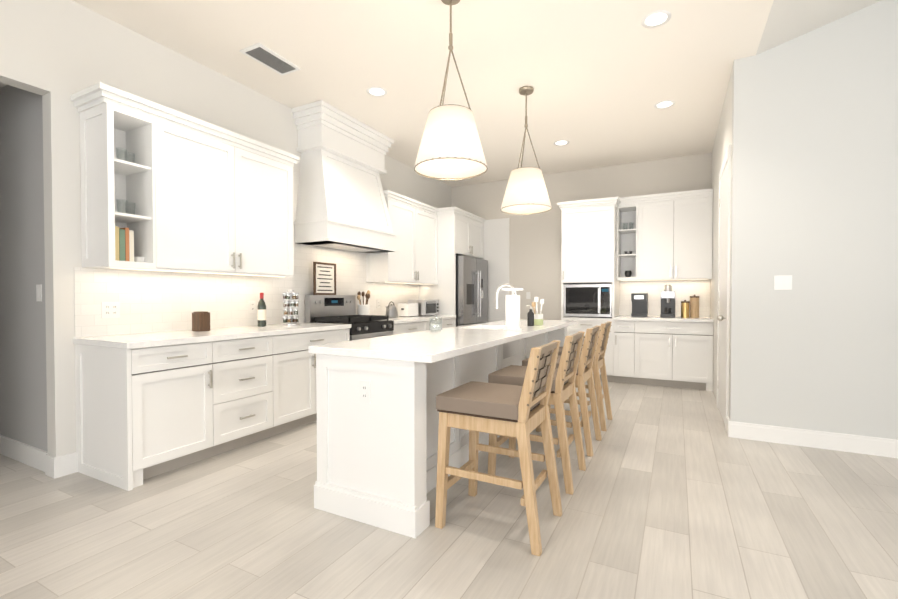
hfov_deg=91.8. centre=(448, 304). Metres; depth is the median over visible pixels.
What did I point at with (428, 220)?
upper cabinet
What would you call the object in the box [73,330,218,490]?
base cabinet
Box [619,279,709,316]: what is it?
backsplash
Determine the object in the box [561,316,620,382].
base cabinet
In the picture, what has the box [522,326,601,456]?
stool
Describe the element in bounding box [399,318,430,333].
base cabinet
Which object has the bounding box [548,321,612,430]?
stool
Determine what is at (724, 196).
door frame
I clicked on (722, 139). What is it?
wall
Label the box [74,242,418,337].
backsplash
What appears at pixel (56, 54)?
wall
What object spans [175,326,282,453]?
base cabinet
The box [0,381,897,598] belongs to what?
floor
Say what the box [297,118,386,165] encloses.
range hood
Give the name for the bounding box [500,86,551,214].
pendant light
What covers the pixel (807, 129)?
wall
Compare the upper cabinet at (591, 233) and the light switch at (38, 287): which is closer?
the light switch at (38, 287)
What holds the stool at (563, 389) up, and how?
on the floor
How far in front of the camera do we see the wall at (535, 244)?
7.03 m
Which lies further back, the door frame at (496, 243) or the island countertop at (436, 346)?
the door frame at (496, 243)
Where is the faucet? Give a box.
[496,284,519,326]
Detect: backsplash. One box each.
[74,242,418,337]
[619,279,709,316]
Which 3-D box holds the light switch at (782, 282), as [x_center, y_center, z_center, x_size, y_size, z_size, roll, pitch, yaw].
[2.710,-0.177,3.527,0.115,0.116,0.009,0,1,28]
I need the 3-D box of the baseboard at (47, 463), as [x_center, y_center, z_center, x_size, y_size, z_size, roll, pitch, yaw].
[-3.830,1.065,3.533,2.825,0.135,0.055,0,1,28]
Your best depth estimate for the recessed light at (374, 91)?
4.22 m
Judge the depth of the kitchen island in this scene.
2.33 m
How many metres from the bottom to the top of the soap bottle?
0.205 m
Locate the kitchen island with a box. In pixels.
[308,327,566,537]
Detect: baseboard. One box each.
[0,435,67,478]
[726,416,897,457]
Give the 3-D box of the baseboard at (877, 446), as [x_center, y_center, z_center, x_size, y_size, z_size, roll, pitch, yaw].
[4.673,1.082,2.515,5.165,0.135,0.019,0,1,28]
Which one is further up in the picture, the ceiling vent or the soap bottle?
the ceiling vent
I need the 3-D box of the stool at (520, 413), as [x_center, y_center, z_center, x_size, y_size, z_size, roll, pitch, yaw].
[0.276,0.675,2.313,0.554,0.955,0.450,0,1,28]
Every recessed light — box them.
[367,87,386,96]
[554,140,568,145]
[641,10,670,27]
[654,100,674,108]
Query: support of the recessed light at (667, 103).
in the ceiling
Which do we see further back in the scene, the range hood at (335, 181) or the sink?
the range hood at (335, 181)
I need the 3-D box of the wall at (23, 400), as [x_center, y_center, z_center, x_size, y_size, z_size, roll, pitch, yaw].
[-4.303,-0.450,2.749,2.690,3.190,2.040,0,1,28]
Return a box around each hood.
[295,138,394,229]
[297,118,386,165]
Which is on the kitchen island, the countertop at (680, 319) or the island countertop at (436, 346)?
the island countertop at (436, 346)
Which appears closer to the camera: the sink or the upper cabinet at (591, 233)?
the sink
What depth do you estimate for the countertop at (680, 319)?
5.77 m
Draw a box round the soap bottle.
[526,305,535,326]
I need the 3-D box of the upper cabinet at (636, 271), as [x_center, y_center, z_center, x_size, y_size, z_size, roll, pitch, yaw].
[3.128,-0.898,6.074,0.926,1.100,0.363,0,1,28]
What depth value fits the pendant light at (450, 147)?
2.75 m
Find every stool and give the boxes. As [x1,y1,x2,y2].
[435,340,562,555]
[488,331,585,494]
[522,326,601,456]
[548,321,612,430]
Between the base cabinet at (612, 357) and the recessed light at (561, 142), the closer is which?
the recessed light at (561, 142)
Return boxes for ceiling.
[72,0,880,186]
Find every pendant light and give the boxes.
[414,0,487,179]
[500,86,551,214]
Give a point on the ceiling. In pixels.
(602, 78)
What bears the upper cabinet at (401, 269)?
attached to the wall at (56, 54)
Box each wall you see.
[0,0,451,456]
[0,82,47,451]
[452,152,711,319]
[710,79,729,398]
[728,0,897,439]
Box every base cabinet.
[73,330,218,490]
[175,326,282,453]
[255,322,354,431]
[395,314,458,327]
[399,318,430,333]
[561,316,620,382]
[621,320,640,383]
[641,320,712,391]
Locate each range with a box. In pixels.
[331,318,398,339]
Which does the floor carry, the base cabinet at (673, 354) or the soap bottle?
the base cabinet at (673, 354)
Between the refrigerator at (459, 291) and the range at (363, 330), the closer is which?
the range at (363, 330)
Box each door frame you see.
[484,218,508,321]
[716,144,730,429]
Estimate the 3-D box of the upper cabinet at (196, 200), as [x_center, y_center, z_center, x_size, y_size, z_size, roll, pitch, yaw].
[-1.945,-0.808,3.704,0.353,1.085,1.273,0,1,28]
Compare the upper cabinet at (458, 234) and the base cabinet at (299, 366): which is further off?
the upper cabinet at (458, 234)
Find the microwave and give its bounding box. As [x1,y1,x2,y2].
[561,284,616,319]
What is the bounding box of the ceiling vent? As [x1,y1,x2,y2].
[239,43,300,75]
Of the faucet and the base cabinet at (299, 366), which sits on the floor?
the base cabinet at (299, 366)
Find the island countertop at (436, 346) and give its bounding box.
[308,319,575,362]
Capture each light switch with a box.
[36,284,41,300]
[774,275,791,289]
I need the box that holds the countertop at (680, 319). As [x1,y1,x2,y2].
[613,316,712,323]
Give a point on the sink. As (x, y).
(493, 328)
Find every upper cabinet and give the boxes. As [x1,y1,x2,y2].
[123,110,294,277]
[363,198,418,285]
[419,206,438,285]
[439,210,482,257]
[561,200,620,283]
[633,192,712,279]
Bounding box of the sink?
[492,327,499,330]
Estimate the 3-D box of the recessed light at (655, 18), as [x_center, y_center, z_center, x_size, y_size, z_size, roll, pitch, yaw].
[1.488,-2.049,3.125,0.195,0.003,0.195,0,1,7]
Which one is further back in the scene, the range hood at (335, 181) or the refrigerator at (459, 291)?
the refrigerator at (459, 291)
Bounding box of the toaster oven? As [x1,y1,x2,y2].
[407,298,438,317]
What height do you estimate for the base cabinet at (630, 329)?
0.900 m

